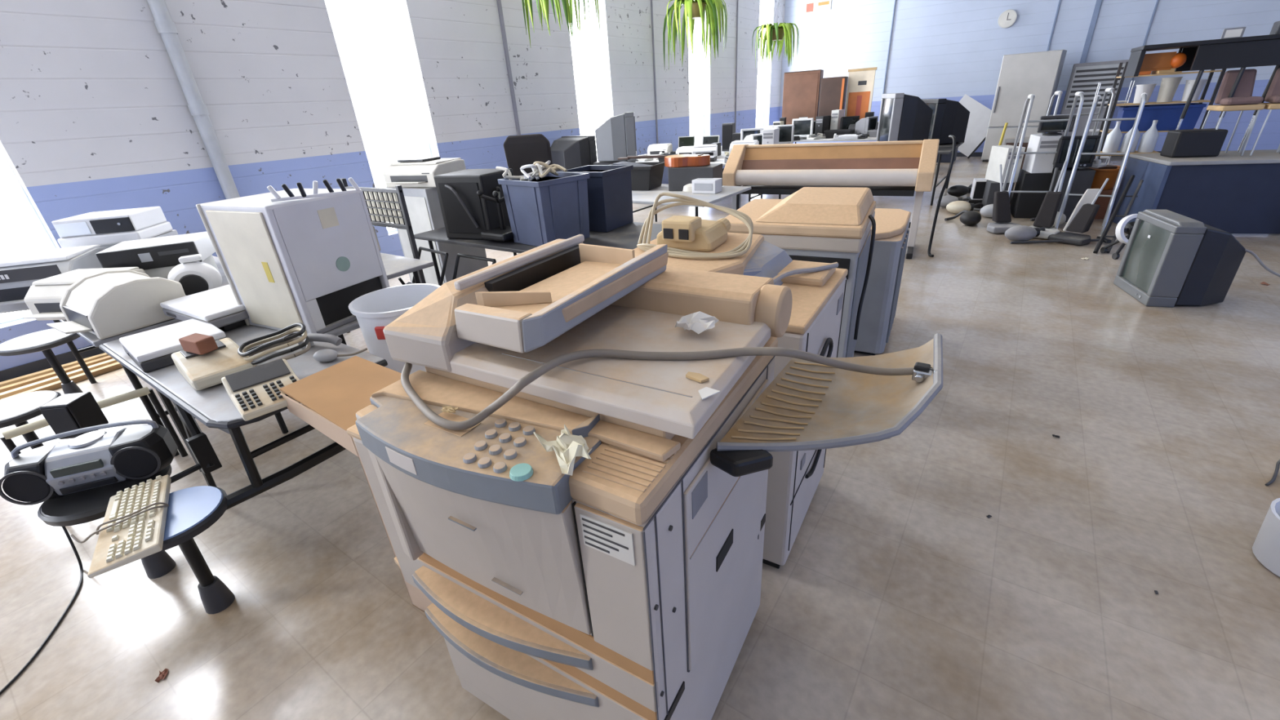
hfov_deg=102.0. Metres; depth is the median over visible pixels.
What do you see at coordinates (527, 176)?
loose cable
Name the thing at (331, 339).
handset
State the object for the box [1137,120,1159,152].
plastic jug
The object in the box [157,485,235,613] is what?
round stool
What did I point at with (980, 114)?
whiteboard
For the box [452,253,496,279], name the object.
folding chair
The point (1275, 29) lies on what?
case
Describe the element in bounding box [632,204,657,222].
table
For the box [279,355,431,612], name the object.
side table
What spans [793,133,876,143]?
folding table
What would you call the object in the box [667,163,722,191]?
carton
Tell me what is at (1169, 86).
bucket
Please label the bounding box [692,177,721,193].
switch box
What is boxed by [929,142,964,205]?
table
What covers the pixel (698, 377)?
flake
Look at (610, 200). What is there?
storage bin
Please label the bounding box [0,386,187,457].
bar
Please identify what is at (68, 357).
baseboard
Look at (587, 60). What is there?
window
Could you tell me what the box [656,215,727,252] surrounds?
box
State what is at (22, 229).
window
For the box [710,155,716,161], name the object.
desk telephone
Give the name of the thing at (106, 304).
printer
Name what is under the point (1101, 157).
shelf
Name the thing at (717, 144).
loudspeaker
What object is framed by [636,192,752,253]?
coiled cable
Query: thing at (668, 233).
socket
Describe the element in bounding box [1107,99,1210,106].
shelf
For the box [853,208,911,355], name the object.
trash bin
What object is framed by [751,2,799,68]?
hanging plant
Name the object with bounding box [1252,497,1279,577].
bucket
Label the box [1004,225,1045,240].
vacuum cleaner
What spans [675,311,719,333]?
crumpled paper
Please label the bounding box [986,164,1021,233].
vacuum cleaner
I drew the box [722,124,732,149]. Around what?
grille
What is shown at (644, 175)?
storage bin
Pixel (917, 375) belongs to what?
metal clamp
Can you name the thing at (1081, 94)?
frame
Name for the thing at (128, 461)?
speaker grille
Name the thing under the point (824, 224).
photocopier
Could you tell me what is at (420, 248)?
folding chair
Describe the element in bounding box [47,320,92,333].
tray
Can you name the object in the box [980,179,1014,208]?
carton
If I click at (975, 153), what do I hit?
baseboard
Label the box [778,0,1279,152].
wall
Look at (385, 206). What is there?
chair
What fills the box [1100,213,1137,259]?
floor fan
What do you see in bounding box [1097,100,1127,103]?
shelf
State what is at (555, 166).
loose cable
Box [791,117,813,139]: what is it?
computer monitor
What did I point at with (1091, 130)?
shelf
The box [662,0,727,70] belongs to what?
hanging plant
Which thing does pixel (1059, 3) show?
trim
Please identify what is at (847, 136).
scanner
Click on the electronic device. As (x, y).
(503, 233)
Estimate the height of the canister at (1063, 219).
0.169 m
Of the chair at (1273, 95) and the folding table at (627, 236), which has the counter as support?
the chair at (1273, 95)
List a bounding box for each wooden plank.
[0,352,109,386]
[0,355,112,392]
[0,358,117,399]
[0,361,122,399]
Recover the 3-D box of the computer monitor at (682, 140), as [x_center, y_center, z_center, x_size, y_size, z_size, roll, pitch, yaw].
[0.877,-4.173,10.013,0.330,0.254,0.325,4,27,15]
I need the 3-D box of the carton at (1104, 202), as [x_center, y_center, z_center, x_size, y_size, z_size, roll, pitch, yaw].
[5.676,-1.976,6.500,0.360,0.338,0.360,8,29,23]
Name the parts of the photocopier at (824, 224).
panel, power cord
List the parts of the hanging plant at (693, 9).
pot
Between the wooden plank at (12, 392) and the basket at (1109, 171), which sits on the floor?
the wooden plank at (12, 392)
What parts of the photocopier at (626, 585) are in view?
lid, corner post, name plate, control panel, door, handle, handle, drawer, drawer, scanner glass frame, door, panel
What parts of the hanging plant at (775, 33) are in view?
pot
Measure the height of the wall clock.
0.339 m
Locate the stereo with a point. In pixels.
(99, 458)
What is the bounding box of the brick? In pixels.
[178,333,217,355]
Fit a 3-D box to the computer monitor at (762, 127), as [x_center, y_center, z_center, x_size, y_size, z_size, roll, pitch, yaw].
[2.322,-4.056,9.446,0.340,0.370,0.344,17,33,36]
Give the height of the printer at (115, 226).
0.170 m
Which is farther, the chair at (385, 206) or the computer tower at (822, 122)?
the computer tower at (822, 122)
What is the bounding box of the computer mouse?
[313,347,367,362]
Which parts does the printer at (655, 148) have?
lid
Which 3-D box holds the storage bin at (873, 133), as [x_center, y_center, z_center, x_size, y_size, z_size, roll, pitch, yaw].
[4.826,-4.552,10.395,0.428,0.124,0.328,14,31,32]
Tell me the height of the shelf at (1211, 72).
0.015 m
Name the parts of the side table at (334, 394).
panel, panel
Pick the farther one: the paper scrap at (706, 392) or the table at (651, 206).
the table at (651, 206)
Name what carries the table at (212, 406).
on the floor
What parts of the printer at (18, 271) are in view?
lid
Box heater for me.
[167,253,222,295]
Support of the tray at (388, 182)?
on the printer at (413, 172)
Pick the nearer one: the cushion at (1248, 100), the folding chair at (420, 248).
the folding chair at (420, 248)
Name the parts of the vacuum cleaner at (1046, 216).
handle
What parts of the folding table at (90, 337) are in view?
leg, leg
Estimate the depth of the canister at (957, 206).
7.04 m
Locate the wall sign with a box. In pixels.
[805,0,831,13]
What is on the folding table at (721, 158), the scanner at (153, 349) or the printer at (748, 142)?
the printer at (748, 142)
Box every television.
[550,135,597,171]
[595,111,636,161]
[875,93,933,141]
[920,98,969,144]
[1113,209,1279,307]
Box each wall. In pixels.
[0,0,785,370]
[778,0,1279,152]
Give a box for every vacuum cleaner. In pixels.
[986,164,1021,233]
[1030,160,1066,239]
[1048,177,1108,244]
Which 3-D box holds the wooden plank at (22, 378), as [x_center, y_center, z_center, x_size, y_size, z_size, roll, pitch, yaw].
[-4.416,-0.011,4.214,0.060,0.040,1.500,16,32,35]
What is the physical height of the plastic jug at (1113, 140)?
0.360 m
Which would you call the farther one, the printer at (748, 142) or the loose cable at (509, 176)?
the printer at (748, 142)
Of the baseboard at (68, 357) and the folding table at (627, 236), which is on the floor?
the folding table at (627, 236)
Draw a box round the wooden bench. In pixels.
[1004,136,1030,168]
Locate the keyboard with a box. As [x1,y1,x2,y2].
[70,474,171,577]
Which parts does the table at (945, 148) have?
leg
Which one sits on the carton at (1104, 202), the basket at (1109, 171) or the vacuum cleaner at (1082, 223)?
the basket at (1109, 171)
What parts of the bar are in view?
bar leg, bar leg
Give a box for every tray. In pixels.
[0,299,25,306]
[22,311,64,319]
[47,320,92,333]
[385,182,426,183]
[454,243,668,352]
[710,333,942,476]
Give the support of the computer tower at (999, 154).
on the carton at (991, 187)
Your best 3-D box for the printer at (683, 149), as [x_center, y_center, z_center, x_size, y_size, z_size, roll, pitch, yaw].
[0.878,-3.576,8.905,0.450,0.160,0.323,8,29,23]
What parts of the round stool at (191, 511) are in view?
seat, leg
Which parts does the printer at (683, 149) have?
lid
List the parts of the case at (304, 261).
panel, panel, corner post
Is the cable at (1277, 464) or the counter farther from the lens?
the counter
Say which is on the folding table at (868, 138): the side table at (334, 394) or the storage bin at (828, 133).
the storage bin at (828, 133)
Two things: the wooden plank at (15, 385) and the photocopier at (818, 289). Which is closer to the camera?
the photocopier at (818, 289)
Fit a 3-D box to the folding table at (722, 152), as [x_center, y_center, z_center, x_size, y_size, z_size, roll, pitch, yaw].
[1.719,-3.673,10.026,2.150,0.750,1.450,14,31,32]
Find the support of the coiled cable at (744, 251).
on the photocopier at (818, 289)
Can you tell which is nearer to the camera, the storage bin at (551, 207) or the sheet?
the storage bin at (551, 207)
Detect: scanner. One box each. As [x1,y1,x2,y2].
[119,318,226,372]
[160,284,248,328]
[838,133,862,139]
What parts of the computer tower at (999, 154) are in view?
panel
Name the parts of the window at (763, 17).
frame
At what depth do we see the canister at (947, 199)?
7.41 m
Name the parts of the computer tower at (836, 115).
panel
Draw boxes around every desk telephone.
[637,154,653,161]
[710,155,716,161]
[724,155,728,163]
[793,135,799,140]
[806,133,820,139]
[817,133,825,137]
[833,133,840,139]
[856,133,867,138]
[1091,159,1106,168]
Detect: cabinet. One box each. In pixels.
[782,69,823,124]
[817,75,848,116]
[844,66,877,119]
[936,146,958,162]
[1057,59,1128,151]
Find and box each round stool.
[0,328,83,394]
[0,390,61,448]
[37,463,176,578]
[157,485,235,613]
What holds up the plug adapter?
on the photocopier at (818, 289)
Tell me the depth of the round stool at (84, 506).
1.88 m
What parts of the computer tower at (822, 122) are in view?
panel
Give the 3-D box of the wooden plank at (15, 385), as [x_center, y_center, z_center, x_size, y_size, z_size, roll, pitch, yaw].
[-4.283,-0.010,4.194,0.061,0.040,1.500,15,32,33]
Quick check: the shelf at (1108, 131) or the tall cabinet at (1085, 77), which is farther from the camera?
the tall cabinet at (1085, 77)
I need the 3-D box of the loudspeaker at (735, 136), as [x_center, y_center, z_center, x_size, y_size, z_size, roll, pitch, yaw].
[1.752,-3.899,9.284,0.160,0.300,0.168,14,31,32]
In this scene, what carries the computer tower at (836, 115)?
on the folding table at (868, 138)
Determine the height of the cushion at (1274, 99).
0.068 m
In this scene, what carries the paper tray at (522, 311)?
on the photocopier at (626, 585)
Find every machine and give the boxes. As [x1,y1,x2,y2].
[171,337,255,390]
[221,358,299,421]
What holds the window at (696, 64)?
in the wall at (95, 115)
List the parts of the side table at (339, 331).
leg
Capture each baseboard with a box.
[0,168,724,382]
[956,151,1160,156]
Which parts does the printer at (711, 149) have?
lid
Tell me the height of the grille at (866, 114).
0.370 m
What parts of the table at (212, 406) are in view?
leg, stool arm, leg, leg, hinge plate, cross rail, leg, cable coil, cable coil, cable coil, cable coil, leg, cross rail, seat rail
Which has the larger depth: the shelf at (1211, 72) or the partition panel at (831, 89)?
the partition panel at (831, 89)
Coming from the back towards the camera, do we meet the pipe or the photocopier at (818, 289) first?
the pipe
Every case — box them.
[100,229,178,248]
[144,254,219,279]
[195,188,390,333]
[434,168,513,239]
[1160,128,1227,157]
[1269,21,1279,35]
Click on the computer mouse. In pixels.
(322, 355)
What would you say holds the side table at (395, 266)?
on the floor
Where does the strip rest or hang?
on the case at (304, 261)
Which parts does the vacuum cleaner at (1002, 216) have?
handle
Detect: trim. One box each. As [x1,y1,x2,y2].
[496,0,520,135]
[650,0,657,143]
[734,0,738,128]
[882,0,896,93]
[1046,0,1061,50]
[1079,0,1102,63]
[1130,0,1159,87]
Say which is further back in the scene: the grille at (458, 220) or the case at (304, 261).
the grille at (458, 220)
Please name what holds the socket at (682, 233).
attached to the box at (678, 232)
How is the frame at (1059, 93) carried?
on the floor
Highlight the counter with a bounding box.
[1108,149,1279,234]
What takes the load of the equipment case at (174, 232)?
on the folding table at (90, 337)
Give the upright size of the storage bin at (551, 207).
0.444 m
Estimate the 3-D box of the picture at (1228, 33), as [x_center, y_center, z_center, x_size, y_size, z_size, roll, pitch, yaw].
[6.170,-3.397,5.394,0.120,0.070,0.003,11,30,28]
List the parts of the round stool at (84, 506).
seat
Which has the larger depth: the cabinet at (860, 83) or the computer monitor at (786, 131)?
the cabinet at (860, 83)
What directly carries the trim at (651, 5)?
attached to the wall at (95, 115)
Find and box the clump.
[440,404,458,413]
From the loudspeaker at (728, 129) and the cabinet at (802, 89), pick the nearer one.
the loudspeaker at (728, 129)
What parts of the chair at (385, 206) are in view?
post, rail, rail, post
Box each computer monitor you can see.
[740,128,762,140]
[743,133,762,144]
[755,126,773,128]
[777,124,794,144]
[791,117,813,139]
[839,115,859,129]
[854,115,878,136]
[1036,115,1076,135]
[1053,134,1101,170]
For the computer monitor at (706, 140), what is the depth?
9.83 m
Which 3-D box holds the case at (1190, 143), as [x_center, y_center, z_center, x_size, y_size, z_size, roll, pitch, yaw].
[5.870,-2.302,5.508,0.400,0.260,0.240,5,27,17]
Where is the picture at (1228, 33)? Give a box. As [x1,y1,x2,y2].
[1224,28,1243,37]
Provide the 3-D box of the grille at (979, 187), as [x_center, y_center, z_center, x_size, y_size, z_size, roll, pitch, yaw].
[4.788,-2.365,7.231,0.211,0.229,0.008,8,29,23]
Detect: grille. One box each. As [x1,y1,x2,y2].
[2,473,50,502]
[40,407,83,439]
[113,446,158,477]
[438,182,485,233]
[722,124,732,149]
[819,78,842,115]
[865,113,872,117]
[973,182,986,199]
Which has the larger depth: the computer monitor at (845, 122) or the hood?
the computer monitor at (845, 122)
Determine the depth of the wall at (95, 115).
4.92 m
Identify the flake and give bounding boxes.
[685,371,709,382]
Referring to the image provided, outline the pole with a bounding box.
[998,122,1008,145]
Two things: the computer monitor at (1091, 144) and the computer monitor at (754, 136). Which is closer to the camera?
the computer monitor at (1091, 144)
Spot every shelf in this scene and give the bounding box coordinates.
[1088,128,1113,131]
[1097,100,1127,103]
[1099,128,1196,133]
[1099,155,1109,158]
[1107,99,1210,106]
[1115,70,1222,78]
[1124,34,1279,153]
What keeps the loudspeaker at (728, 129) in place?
on the folding table at (722, 152)
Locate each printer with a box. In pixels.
[0,244,106,313]
[22,266,145,320]
[47,269,186,339]
[51,206,173,248]
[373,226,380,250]
[383,156,466,187]
[647,142,672,155]
[675,146,693,154]
[692,143,717,156]
[728,139,759,155]
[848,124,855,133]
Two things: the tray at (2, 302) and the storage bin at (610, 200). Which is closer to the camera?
the tray at (2, 302)
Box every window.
[0,147,57,324]
[324,0,431,232]
[568,0,606,158]
[688,18,704,145]
[755,0,768,126]
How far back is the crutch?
5.56 m
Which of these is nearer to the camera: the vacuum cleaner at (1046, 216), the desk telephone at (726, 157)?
the vacuum cleaner at (1046, 216)
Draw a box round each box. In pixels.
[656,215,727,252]
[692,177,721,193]
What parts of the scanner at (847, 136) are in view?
lid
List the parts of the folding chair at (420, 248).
leg, leg, leg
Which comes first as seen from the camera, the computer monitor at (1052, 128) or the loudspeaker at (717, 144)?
the computer monitor at (1052, 128)
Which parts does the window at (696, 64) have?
frame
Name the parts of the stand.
door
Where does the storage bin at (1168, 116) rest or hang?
on the storage rack at (1202, 100)
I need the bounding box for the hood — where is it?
[225,358,290,391]
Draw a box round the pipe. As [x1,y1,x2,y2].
[146,0,239,199]
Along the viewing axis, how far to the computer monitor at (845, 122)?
10.99 m
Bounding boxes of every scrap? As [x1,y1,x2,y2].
[155,668,168,682]
[698,386,719,399]
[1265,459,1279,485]
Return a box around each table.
[53,255,229,456]
[98,322,387,510]
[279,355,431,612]
[302,319,359,408]
[346,253,434,333]
[413,222,662,285]
[631,183,751,216]
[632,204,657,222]
[635,154,781,202]
[720,146,762,197]
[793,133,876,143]
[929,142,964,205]
[1093,150,1158,159]
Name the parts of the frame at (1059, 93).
frame, frame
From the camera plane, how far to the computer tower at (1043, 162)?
6.36 m
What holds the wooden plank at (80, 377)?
on the floor
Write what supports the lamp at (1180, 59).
hanging from the shelf at (1242, 52)
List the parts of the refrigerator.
handle, door, door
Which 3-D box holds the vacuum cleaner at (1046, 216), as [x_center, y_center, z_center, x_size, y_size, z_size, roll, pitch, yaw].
[4.588,-1.791,5.786,0.360,0.746,0.590,21,35,40]
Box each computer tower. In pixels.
[761,128,779,144]
[814,115,831,135]
[830,109,844,129]
[985,145,1025,182]
[1022,133,1061,173]
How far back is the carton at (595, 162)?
7.18 m
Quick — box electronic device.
[476,186,513,241]
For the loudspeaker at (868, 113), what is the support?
on the folding table at (868, 138)
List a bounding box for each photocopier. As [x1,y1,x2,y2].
[346,234,942,719]
[633,232,848,568]
[724,186,875,357]
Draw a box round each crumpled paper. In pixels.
[533,424,591,475]
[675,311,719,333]
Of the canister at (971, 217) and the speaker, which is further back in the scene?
the canister at (971, 217)
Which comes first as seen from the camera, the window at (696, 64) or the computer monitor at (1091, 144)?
the computer monitor at (1091, 144)
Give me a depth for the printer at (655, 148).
9.23 m
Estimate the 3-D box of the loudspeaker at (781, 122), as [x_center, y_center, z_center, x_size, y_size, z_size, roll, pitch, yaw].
[3.083,-5.136,11.576,0.180,0.340,0.168,19,34,39]
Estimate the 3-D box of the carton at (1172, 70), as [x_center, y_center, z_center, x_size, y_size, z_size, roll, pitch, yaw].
[6.485,-3.588,6.372,0.220,0.120,0.260,10,29,25]
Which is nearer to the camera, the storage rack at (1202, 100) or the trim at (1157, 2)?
the storage rack at (1202, 100)
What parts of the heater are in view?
handle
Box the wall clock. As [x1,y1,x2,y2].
[997,8,1017,28]
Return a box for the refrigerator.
[981,49,1066,161]
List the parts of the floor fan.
leg, leg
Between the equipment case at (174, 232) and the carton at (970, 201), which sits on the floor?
the carton at (970, 201)
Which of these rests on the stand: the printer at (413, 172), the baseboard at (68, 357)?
the printer at (413, 172)
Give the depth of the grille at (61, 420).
2.26 m
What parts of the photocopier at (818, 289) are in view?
pivot arm, power cord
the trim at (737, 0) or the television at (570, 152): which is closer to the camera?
the television at (570, 152)
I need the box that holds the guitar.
[617,153,710,167]
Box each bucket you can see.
[348,283,440,374]
[1133,84,1156,103]
[1156,76,1182,102]
[1181,79,1207,101]
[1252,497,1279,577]
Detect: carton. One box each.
[218,320,246,330]
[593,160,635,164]
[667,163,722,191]
[966,196,982,208]
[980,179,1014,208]
[1009,168,1053,218]
[1052,167,1096,222]
[1093,188,1118,218]
[1138,71,1151,75]
[1151,68,1182,74]
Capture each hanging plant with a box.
[521,0,599,44]
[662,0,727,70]
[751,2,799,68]
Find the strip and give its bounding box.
[266,177,361,201]
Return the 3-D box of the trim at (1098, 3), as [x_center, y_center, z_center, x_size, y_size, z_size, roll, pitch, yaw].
[9.200,-7.376,10.321,0.090,3.570,0.025,14,31,32]
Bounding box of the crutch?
[1010,236,1111,244]
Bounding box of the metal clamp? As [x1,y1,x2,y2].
[911,367,937,382]
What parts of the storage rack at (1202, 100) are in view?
post, post, post, post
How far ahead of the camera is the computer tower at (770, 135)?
7.91 m
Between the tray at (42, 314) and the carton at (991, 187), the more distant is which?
the carton at (991, 187)
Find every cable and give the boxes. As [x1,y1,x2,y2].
[0,526,83,694]
[400,346,932,430]
[495,166,526,180]
[520,164,537,180]
[527,160,552,181]
[533,161,556,177]
[545,164,567,175]
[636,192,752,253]
[637,198,752,255]
[637,201,753,258]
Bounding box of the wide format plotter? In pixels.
[722,134,955,258]
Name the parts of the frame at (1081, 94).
frame, frame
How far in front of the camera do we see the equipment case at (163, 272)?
3.10 m
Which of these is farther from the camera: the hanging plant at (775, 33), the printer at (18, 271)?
the hanging plant at (775, 33)
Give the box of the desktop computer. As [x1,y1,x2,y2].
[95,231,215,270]
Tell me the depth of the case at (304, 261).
2.32 m
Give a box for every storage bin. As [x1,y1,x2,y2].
[497,171,589,246]
[560,164,633,231]
[610,160,664,190]
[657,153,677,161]
[823,128,853,137]
[867,128,877,137]
[1114,102,1207,131]
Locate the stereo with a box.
[0,419,177,505]
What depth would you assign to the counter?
5.37 m
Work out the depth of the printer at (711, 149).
8.37 m
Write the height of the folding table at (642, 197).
0.750 m
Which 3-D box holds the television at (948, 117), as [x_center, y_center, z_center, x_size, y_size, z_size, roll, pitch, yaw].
[4.867,-3.840,8.331,0.554,0.660,0.700,-1,26,6]
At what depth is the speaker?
2.28 m
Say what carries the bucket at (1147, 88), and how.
on the storage rack at (1202, 100)
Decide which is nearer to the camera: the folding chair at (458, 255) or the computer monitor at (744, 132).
the folding chair at (458, 255)
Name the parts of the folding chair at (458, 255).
leg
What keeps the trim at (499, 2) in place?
attached to the wall at (95, 115)
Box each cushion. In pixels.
[1219,96,1263,105]
[1268,95,1279,103]
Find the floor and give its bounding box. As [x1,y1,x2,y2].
[0,156,1279,719]
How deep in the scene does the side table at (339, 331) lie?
2.45 m
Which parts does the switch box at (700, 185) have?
panel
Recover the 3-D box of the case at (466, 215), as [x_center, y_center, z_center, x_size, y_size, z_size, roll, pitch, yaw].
[-1.260,-1.209,4.026,0.440,0.470,0.452,7,28,22]
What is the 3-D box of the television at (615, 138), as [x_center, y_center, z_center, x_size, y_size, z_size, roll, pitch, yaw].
[-0.331,-3.096,7.201,0.544,0.600,0.620,-3,26,2]
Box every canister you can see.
[936,195,970,207]
[944,209,981,225]
[946,185,971,196]
[946,200,983,213]
[979,204,1010,217]
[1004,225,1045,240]
[1030,211,1066,226]
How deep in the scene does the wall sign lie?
13.13 m
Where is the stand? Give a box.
[386,186,488,284]
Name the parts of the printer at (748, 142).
lid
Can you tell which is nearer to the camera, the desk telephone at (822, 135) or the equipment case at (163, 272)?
the equipment case at (163, 272)
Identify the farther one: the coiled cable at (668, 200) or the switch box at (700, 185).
the switch box at (700, 185)
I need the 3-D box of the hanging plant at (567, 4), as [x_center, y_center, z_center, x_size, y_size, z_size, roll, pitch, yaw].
[-1.025,-4.961,5.685,0.883,2.592,0.816,-19,30,-28]
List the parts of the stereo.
handle, disc lid, cassette door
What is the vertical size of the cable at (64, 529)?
0.409 m
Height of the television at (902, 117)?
0.780 m
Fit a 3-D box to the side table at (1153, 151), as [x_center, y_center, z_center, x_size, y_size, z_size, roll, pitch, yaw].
[6.159,-2.325,6.734,0.640,0.700,0.320,12,30,29]
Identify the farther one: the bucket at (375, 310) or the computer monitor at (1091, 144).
the computer monitor at (1091, 144)
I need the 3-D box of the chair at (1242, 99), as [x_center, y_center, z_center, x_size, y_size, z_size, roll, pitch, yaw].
[6.145,-2.561,5.383,0.320,0.800,0.335,7,28,22]
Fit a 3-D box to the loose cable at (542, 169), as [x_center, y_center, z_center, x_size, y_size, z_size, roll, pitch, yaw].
[-0.669,-1.286,3.533,0.138,0.123,0.173,14,31,32]
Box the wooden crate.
[1139,51,1177,71]
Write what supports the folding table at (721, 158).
on the floor
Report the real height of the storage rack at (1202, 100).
1.720 m
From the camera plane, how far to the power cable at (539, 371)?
1.02 m
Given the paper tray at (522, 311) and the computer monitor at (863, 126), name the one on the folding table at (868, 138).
the computer monitor at (863, 126)
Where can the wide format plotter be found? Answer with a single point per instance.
(900, 167)
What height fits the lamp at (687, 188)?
0.105 m
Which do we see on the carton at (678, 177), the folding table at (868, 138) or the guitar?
the guitar
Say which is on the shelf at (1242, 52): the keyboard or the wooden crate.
the wooden crate
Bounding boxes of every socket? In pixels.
[662,228,673,239]
[678,229,688,239]
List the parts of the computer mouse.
cord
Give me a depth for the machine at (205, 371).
1.97 m
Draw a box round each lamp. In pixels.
[683,183,692,191]
[1170,47,1186,68]
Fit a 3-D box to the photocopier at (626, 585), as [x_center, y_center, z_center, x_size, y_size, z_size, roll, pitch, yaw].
[-0.041,0.394,1.385,1.314,1.278,0.878,11,30,28]
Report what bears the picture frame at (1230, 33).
on the shelf at (1242, 52)
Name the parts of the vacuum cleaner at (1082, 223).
handle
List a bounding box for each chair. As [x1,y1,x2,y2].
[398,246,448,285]
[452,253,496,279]
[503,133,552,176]
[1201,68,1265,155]
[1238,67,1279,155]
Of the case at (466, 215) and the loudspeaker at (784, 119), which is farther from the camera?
the loudspeaker at (784, 119)
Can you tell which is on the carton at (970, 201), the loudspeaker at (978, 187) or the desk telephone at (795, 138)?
the loudspeaker at (978, 187)
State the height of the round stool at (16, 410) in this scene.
0.450 m
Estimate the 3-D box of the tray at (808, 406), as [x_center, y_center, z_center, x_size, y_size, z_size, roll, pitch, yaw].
[0.435,0.080,1.110,0.347,0.123,0.589,14,31,32]
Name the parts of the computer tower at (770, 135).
panel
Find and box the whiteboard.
[957,93,991,158]
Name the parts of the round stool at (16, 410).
seat, leg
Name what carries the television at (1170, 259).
on the floor
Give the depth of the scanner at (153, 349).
2.20 m
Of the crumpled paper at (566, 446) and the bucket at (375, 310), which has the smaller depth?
the crumpled paper at (566, 446)
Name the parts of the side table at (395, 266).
leg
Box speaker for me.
[39,391,108,439]
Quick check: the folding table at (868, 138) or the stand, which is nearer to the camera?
the stand
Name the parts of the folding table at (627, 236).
leg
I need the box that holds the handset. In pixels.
[297,333,342,348]
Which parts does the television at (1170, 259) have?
power cord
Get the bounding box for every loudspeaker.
[711,142,720,155]
[721,122,735,151]
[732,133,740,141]
[773,120,783,124]
[779,117,786,124]
[813,120,815,133]
[864,111,874,117]
[969,177,986,199]
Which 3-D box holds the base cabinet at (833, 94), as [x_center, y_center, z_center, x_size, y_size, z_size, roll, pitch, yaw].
[4.304,-5.690,11.629,0.500,1.140,0.410,11,30,27]
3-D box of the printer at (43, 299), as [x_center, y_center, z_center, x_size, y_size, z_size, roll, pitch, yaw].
[-3.043,-0.352,2.830,0.420,0.200,0.410,-1,26,6]
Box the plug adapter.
[715,217,730,231]
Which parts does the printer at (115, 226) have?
panel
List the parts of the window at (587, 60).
frame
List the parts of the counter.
panel, panel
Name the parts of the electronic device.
arm, arm, seat, arm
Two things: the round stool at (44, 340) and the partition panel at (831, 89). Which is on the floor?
the round stool at (44, 340)
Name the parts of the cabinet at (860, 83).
orange panel, rail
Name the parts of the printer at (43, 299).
lid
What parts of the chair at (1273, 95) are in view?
leg, leg, seat, backrest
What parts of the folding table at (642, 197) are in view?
leg, leg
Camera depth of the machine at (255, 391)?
1.79 m
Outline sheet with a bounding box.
[1062,188,1099,231]
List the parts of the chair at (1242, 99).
leg, leg, leg, seat, backrest, leg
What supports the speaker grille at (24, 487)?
attached to the stereo
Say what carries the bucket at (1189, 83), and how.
on the storage rack at (1202, 100)
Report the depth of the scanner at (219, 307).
2.50 m
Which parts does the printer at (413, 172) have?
lid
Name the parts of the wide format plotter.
stand leg, paper bin rail, stand leg, hoop rod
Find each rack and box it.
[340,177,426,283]
[1097,62,1226,171]
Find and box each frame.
[1002,91,1084,197]
[1040,88,1115,159]
[1054,92,1147,235]
[1220,26,1245,39]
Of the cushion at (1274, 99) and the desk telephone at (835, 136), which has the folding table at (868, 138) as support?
the desk telephone at (835, 136)
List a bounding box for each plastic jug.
[1102,120,1122,152]
[1120,128,1140,152]
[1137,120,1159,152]
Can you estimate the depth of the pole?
9.35 m
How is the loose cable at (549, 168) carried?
on the storage bin at (551, 207)
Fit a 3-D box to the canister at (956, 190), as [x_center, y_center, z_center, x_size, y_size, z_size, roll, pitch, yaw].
[5.134,-2.695,8.230,0.500,0.169,0.252,-10,27,-12]
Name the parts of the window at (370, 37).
frame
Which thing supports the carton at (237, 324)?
on the table at (212, 406)
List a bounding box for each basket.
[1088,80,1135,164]
[1088,164,1125,190]
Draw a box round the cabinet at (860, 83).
[844,66,877,119]
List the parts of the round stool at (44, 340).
seat, leg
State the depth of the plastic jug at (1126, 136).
6.48 m
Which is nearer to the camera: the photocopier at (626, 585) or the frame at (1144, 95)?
the photocopier at (626, 585)
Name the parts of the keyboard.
cord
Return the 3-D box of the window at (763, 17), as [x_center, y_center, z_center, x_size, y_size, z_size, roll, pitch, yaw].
[3.032,-7.752,13.322,0.080,4.200,0.880,14,31,32]
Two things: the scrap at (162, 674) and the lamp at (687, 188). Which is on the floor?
the scrap at (162, 674)
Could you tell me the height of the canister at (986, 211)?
0.169 m
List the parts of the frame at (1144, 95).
frame, frame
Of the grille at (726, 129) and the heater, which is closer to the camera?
the heater
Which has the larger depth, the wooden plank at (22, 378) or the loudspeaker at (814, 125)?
the loudspeaker at (814, 125)
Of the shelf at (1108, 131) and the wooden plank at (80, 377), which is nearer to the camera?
the wooden plank at (80, 377)

